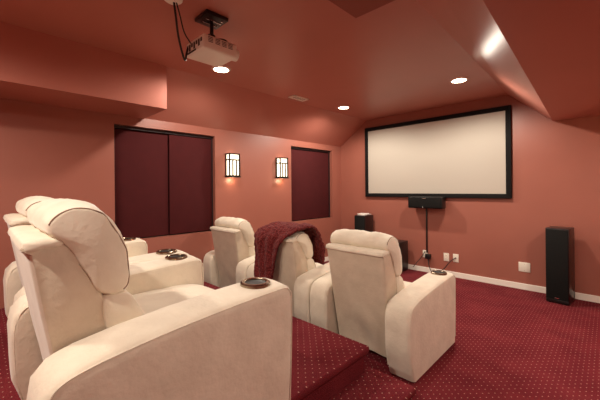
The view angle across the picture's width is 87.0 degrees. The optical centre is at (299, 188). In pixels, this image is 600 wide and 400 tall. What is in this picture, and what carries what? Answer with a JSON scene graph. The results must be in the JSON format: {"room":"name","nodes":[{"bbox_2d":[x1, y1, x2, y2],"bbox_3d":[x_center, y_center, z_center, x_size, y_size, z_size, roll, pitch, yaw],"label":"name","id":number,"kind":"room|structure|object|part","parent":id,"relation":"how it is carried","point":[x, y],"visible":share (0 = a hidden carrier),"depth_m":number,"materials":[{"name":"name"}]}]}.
{"room":"home theater","nodes":[
{"label":"home theater","id":0,"kind":"room"},
{"bbox_2d":[0,98,341,308],"bbox_3d":[-1.622,0.075,3.764,0.200,2.540,6.720,-1,0,44],"label":"wall","id":1,"kind":"structure","parent":0,"point":[55,152],"depth_m":3.24,"materials":[{"name":"paint"}]},
{"bbox_2d":[114,124,212,238],"bbox_3d":[-1.587,-0.057,3.783,0.085,1.245,1.180,-1,0,44],"label":"window","id":2,"kind":"structure","parent":1,"relation":"in","point":[164,179],"depth_m":3.73,"materials":[{"name":"fabric"}]},
{"bbox_3d":[-1.791,-0.045,3.578,0.020,1.195,0.592,-1,0,44],"label":"shade panel","id":3,"kind":"part","parent":2,"relation":"part of","materials":[{"name":"fabric"}]},
{"bbox_3d":[-1.366,-0.050,3.987,0.020,1.195,0.572,-1,0,44],"label":"shade panel","id":4,"kind":"part","parent":2,"relation":"part of","materials":[{"name":"fabric"}]},
{"bbox_2d":[225,153,240,177],"bbox_3d":[-0.908,-0.310,4.279,0.108,0.322,0.186,-1,0,44],"label":"wall sconce","id":5,"kind":"object","parent":1,"relation":"attached to","point":[232,160],"visible":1,"depth_m":4.25,"materials":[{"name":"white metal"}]},
{"bbox_3d":[-0.911,-0.315,4.281,0.072,0.300,0.144,-1,0,44],"label":"lamp shade","id":6,"kind":"part","parent":5,"relation":"part of","materials":[{"name":"beige glass"}]},
{"bbox_2d":[276,157,287,178],"bbox_3d":[-0.276,-0.316,4.926,0.108,0.322,0.186,-1,0,44],"label":"wall sconce","id":7,"kind":"object","parent":1,"relation":"attached to","point":[281,162],"visible":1,"depth_m":4.89,"materials":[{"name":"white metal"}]},
{"bbox_2d":[291,146,329,220],"bbox_3d":[0.168,-0.074,5.582,0.085,1.245,1.065,-1,0,44],"label":"window","id":8,"kind":"structure","parent":1,"relation":"in","point":[310,168],"depth_m":5.57,"materials":[{"name":"fabric"}]},
{"bbox_2d":[0,21,365,146],"bbox_3d":[-1.346,-0.987,3.484,0.600,0.420,6.720,-1,0,44],"label":"ceiling","id":9,"kind":"structure","parent":0,"point":[37,67],"depth_m":2.99,"materials":[{"name":"paint"}]},
{"bbox_2d":[0,0,507,120],"bbox_3d":[0.186,-1.259,1.986,5.290,0.106,6.920,-1,0,44],"label":"ceiling","id":10,"kind":"structure","parent":0,"point":[394,58],"depth_m":2.64,"materials":[{"name":"paint"}]},
{"bbox_2d":[164,0,182,4],"bbox_3d":[-0.792,-1.185,1.970,0.120,0.035,0.120,-1,0,44],"label":"outlet","id":11,"kind":"object","parent":10,"relation":"attached to","point":[179,2],"visible":0.93,"depth_m":1.98,"materials":[{"name":"white paint"}]},
{"bbox_2d":[173,2,188,60],"bbox_3d":[-0.792,-1.026,2.098,0.021,0.298,0.240,-1,0,1],"label":"cable","id":12,"kind":"object","parent":11,"relation":"hanging from","point":[174,5],"visible":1,"depth_m":2.06,"materials":[{"name":"black rubber"}]},
{"bbox_2d":[176,2,190,43],"bbox_3d":[-0.769,-1.085,2.080,0.018,0.182,0.198,-1,0,8],"label":"power cable","id":13,"kind":"object","parent":11,"relation":"hanging from","point":[176,2],"visible":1,"depth_m":2.06,"materials":[{"name":"black rubber"}]},
{"bbox_2d":[186,9,238,66],"bbox_3d":[-0.623,-1.067,2.271,0.252,0.275,0.298,-1,0,44],"label":"projector","id":14,"kind":"object","parent":10,"relation":"hanging from","point":[208,49],"visible":1,"depth_m":2.20,"materials":[{"name":"white plastic"}]},
{"bbox_3d":[-0.626,-1.191,2.234,0.170,0.026,0.170,-1,0,44],"label":"ceiling plate","id":15,"kind":"part","parent":14,"relation":"part of","materials":[{"name":"black metal"}]},
{"bbox_2d":[212,65,230,72],"bbox_3d":[-0.793,-1.198,3.180,0.188,0.018,0.188,-1,0,44],"label":"recessed light","id":16,"kind":"object","parent":10,"relation":"in","point":[222,69],"visible":0.91,"depth_m":3.16,"materials":[{"name":"white glass"}]},
{"bbox_2d":[288,95,308,101],"bbox_3d":[-0.017,-1.204,4.225,0.120,0.012,0.280,-1,0,44],"label":"ceiling vent","id":17,"kind":"object","parent":10,"relation":"in","point":[295,97],"visible":1,"depth_m":4.21,"materials":[{"name":"metal"}]},
{"bbox_2d":[337,106,349,108],"bbox_3d":[0.652,-1.211,4.732,0.188,0.018,0.188,-1,0,44],"label":"recessed light","id":18,"kind":"object","parent":10,"relation":"in","point":[338,107],"visible":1,"depth_m":4.71,"materials":[{"name":"white glass"}]},
{"bbox_2d":[450,77,467,82],"bbox_3d":[1.798,-1.222,3.572,0.188,0.018,0.188,-1,0,44],"label":"recessed light","id":19,"kind":"object","parent":10,"relation":"in","point":[459,79],"visible":1,"depth_m":3.56,"materials":[{"name":"white glass"}]},
{"bbox_2d":[328,367,415,399],"bbox_3d":[-0.681,1.253,0.670,0.312,0.168,3.590,-1,0,44],"label":"step","id":20,"kind":"structure","parent":0,"point":[373,384],"depth_m":1.82,"materials":[{"name":"red carpet"}]},
{"bbox_2d":[325,261,599,399],"bbox_3d":[0.212,1.378,1.986,5.290,0.100,6.920,-1,0,44],"label":"floor","id":21,"kind":"structure","parent":0,"point":[510,343],"depth_m":2.54,"materials":[{"name":"red carpet"}]},
{"bbox_2d":[0,281,368,399],"bbox_3d":[-1.721,1.179,1.641,2.608,0.335,3.530,-1,0,44],"label":"platform","id":22,"kind":"object","parent":21,"relation":"on","point":[324,361],"visible":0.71,"depth_m":1.86,"materials":[{"name":"red carpet"}]},
{"bbox_2d":[3,196,188,317],"bbox_3d":[-1.381,0.526,2.147,0.993,0.965,0.908,-1,0,44],"label":"recliner","id":23,"kind":"object","parent":22,"relation":"on","point":[137,248],"visible":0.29,"depth_m":2.04,"materials":[{"name":"beige leather"}]},
{"bbox_3d":[-1.661,0.714,2.417,0.214,0.571,0.885,-1,0,44],"label":"armrest","id":24,"kind":"part","parent":23,"relation":"part of","materials":[{"name":"beige leather"}]},
{"bbox_3d":[-1.102,0.709,1.874,0.213,0.569,0.887,-1,0,44],"label":"armrest","id":25,"kind":"part","parent":23,"relation":"part of","materials":[{"name":"beige leather"}]},
{"bbox_2d":[6,198,291,399],"bbox_3d":[-0.691,0.519,1.432,0.993,0.965,0.908,-1,0,44],"label":"recliner","id":26,"kind":"object","parent":22,"relation":"on","point":[89,323],"visible":1,"depth_m":1.07,"materials":[{"name":"beige leather"}]},
{"bbox_3d":[-0.970,0.707,1.702,0.214,0.571,0.885,-1,0,44],"label":"armrest","id":27,"kind":"part","parent":26,"relation":"part of","materials":[{"name":"beige leather"}]},
{"bbox_2d":[102,290,144,328],"bbox_3d":[-0.805,0.485,1.315,0.598,0.269,0.186,-1,0,44],"label":"lumbar cushion","id":28,"kind":"object","parent":26,"relation":"on","point":[118,306],"depth_m":1.08,"materials":[{"name":"beige leather"}]},
{"bbox_3d":[-0.412,0.703,1.158,0.213,0.569,0.887,-1,0,44],"label":"armrest","id":29,"kind":"part","parent":26,"relation":"part of","materials":[{"name":"beige leather"}]},
{"bbox_2d":[132,284,213,313],"bbox_3d":[-0.608,0.607,1.516,0.594,0.128,0.672,-1,0,44],"label":"seat cushion","id":30,"kind":"object","parent":26,"relation":"on","point":[150,298],"depth_m":1.64,"materials":[{"name":"beige leather"}]},
{"bbox_2d":[203,217,254,287],"bbox_3d":[-0.598,0.839,3.992,0.911,0.994,0.908,-1,0,44],"label":"recliner","id":31,"kind":"object","parent":21,"relation":"on","point":[228,264],"visible":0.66,"depth_m":3.67,"materials":[{"name":"beige leather"}]},
{"bbox_3d":[-0.854,1.032,4.239,0.196,0.588,0.885,-1,0,44],"label":"armrest","id":32,"kind":"part","parent":31,"relation":"part of","materials":[{"name":"beige leather"}]},
{"bbox_3d":[-0.342,1.028,3.741,0.196,0.587,0.887,-1,0,44],"label":"armrest","id":33,"kind":"part","parent":31,"relation":"part of","materials":[{"name":"beige leather"}]},
{"bbox_2d":[246,231,329,322],"bbox_3d":[0.056,0.864,3.354,0.911,0.932,0.908,-1,0,44],"label":"recliner","id":34,"kind":"object","parent":21,"relation":"on","point":[295,268],"visible":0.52,"depth_m":2.94,"materials":[{"name":"beige leather"}]},
{"bbox_3d":[-0.201,1.026,3.602,0.196,0.588,0.885,-1,0,44],"label":"armrest","id":35,"kind":"part","parent":34,"relation":"part of","materials":[{"name":"beige leather"}]},
{"bbox_2d":[254,221,324,278],"bbox_3d":[-0.127,0.607,3.145,0.620,0.562,0.511,-1,0,44],"label":"throw blanket","id":36,"kind":"object","parent":34,"relation":"on","point":[268,238],"visible":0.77,"depth_m":3.06,"materials":[{"name":"red fabric"}]},
{"bbox_2d":[307,258,315,270],"bbox_3d":[-0.059,0.797,3.238,0.549,0.277,0.186,-1,0,44],"label":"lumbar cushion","id":37,"kind":"object","parent":34,"relation":"on","point":[311,265],"depth_m":3.02,"materials":[{"name":"beige leather"}]},
{"bbox_3d":[0.311,1.022,3.103,0.196,0.587,0.887,-1,0,44],"label":"armrest","id":38,"kind":"part","parent":34,"relation":"part of","materials":[{"name":"beige leather"}]},
{"bbox_2d":[354,215,372,231],"bbox_3d":[1.115,0.892,5.515,0.212,0.855,0.280,-1,0,44],"label":"tower speaker","id":39,"kind":"object","parent":21,"relation":"on","point":[362,222],"visible":0.19,"depth_m":5.43},
{"bbox_2d":[354,216,364,229],"bbox_3d":[1.025,0.874,5.423,0.200,0.793,0.019,-1,0,44],"label":"grille","id":40,"kind":"object","parent":39,"relation":"attached to","point":[359,220],"depth_m":5.41,"materials":[{"name":"fabric"}]},
{"bbox_2d":[310,229,455,381],"bbox_3d":[0.709,0.826,2.716,0.911,0.994,0.908,-1,0,44],"label":"recliner","id":41,"kind":"object","parent":21,"relation":"on","point":[364,298],"visible":0.98,"depth_m":2.38,"materials":[{"name":"beige leather"}]},
{"bbox_3d":[0.453,1.020,2.963,0.196,0.588,0.885,-1,0,44],"label":"armrest","id":42,"kind":"part","parent":41,"relation":"part of","materials":[{"name":"beige leather"}]},
{"bbox_2d":[395,276,404,293],"bbox_3d":[0.595,0.790,2.599,0.549,0.277,0.186,-1,0,44],"label":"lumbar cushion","id":43,"kind":"object","parent":41,"relation":"on","point":[399,284],"depth_m":2.38,"materials":[{"name":"beige leather"}]},
{"bbox_3d":[0.966,1.016,2.465,0.196,0.587,0.887,-1,0,44],"label":"armrest","id":44,"kind":"part","parent":41,"relation":"part of","materials":[{"name":"beige leather"}]},
{"bbox_2d":[397,239,407,270],"bbox_3d":[1.476,1.079,5.082,0.380,0.475,0.358,-1,0,44],"label":"subwoofer","id":45,"kind":"object","parent":21,"relation":"on","point":[403,244],"visible":0.18,"depth_m":4.99,"materials":[{"name":"black wood"}]},
{"bbox_2d":[545,226,574,304],"bbox_3d":[2.997,0.877,3.643,0.280,0.850,0.212,-1,0,-39],"label":"tower speaker","id":46,"kind":"object","parent":21,"relation":"on","point":[559,241],"visible":1,"depth_m":3.56,"materials":[{"name":"black painted wood"},{"name":"black cloth"}]},
{"bbox_2d":[341,95,599,295],"bbox_3d":[2.587,0.035,4.434,5.290,2.540,0.120,-1,0,44],"label":"wall","id":47,"kind":"structure","parent":0,"point":[556,164],"depth_m":4.13,"materials":[{"name":"paint"}]},
{"bbox_2d":[408,196,445,208],"bbox_3d":[1.938,0.214,4.826,0.520,0.175,0.228,-1,0,44],"label":"speaker","id":48,"kind":"object","parent":47,"relation":"attached to","point":[413,201],"visible":1,"depth_m":4.71},
{"bbox_2d":[426,208,427,252],"bbox_3d":[1.980,0.641,4.937,0.022,0.720,0.016,-1,0,44],"label":"cable raceway","id":49,"kind":"object","parent":47,"relation":"attached to","point":[426,208],"visible":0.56,"depth_m":4.93,"materials":[{"name":"black plastic"}]},
{"bbox_2d":[425,253,430,270],"bbox_3d":[2.002,1.161,4.873,0.067,0.290,0.148,-1,0,-29],"label":"plug","id":50,"kind":"object","parent":47,"relation":"attached to","point":[427,256],"visible":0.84,"depth_m":4.87,"materials":[{"name":"black plastic"}]},
{"bbox_2d":[365,105,511,198],"bbox_3d":[1.973,-0.471,4.912,2.220,1.225,0.043,-1,0,44],"label":"projection screen","id":51,"kind":"object","parent":47,"relation":"attached to","point":[465,154],"visible":0.99,"depth_m":4.71,"materials":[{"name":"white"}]},
{"bbox_2d":[444,253,448,260],"bbox_3d":[2.194,1.029,4.736,0.078,0.120,0.010,-1,0,44],"label":"wall outlet","id":52,"kind":"object","parent":47,"relation":"attached to","point":[446,255],"visible":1,"depth_m":4.73,"materials":[{"name":"beige plastic"}]},
{"bbox_2d":[442,254,458,270],"bbox_3d":[2.126,1.137,4.713,0.429,0.343,0.033,-1,0,23],"label":"cable jack","id":53,"kind":"object","parent":47,"relation":"attached to","point":[455,256],"visible":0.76,"depth_m":4.64,"materials":[{"name":"beige plastic"}]},
{"bbox_3d":[2.290,1.024,4.644,0.078,0.120,0.007,-1,0,44],"label":"plate","id":54,"kind":"part","parent":53,"relation":"part of","materials":[{"name":"beige plastic"}]},
{"bbox_2d":[408,264,599,302],"bbox_3d":[2.588,1.266,4.351,4.990,0.078,0.014,-1,0,44],"label":"baseboard","id":55,"kind":"structure","parent":47,"relation":"attached to","point":[580,296],"depth_m":4.21,"materials":[{"name":"white paint"}]},
{"bbox_2d":[519,262,529,272],"bbox_3d":[2.885,1.013,4.063,0.125,0.122,0.008,-1,0,44],"label":"blank plate","id":56,"kind":"object","parent":47,"relation":"attached to","point":[524,267],"visible":1,"depth_m":4.06,"materials":[{"name":"beige plastic"}]},
{"bbox_2d":[416,0,599,120],"bbox_3d":[1.211,-1.012,0.989,2.235,0.420,6.720,-1,0,44],"label":"ceiling","id":57,"kind":"structure","parent":0,"point":[544,55],"depth_m":1.93,"materials":[{"name":"paint"}]}
]}

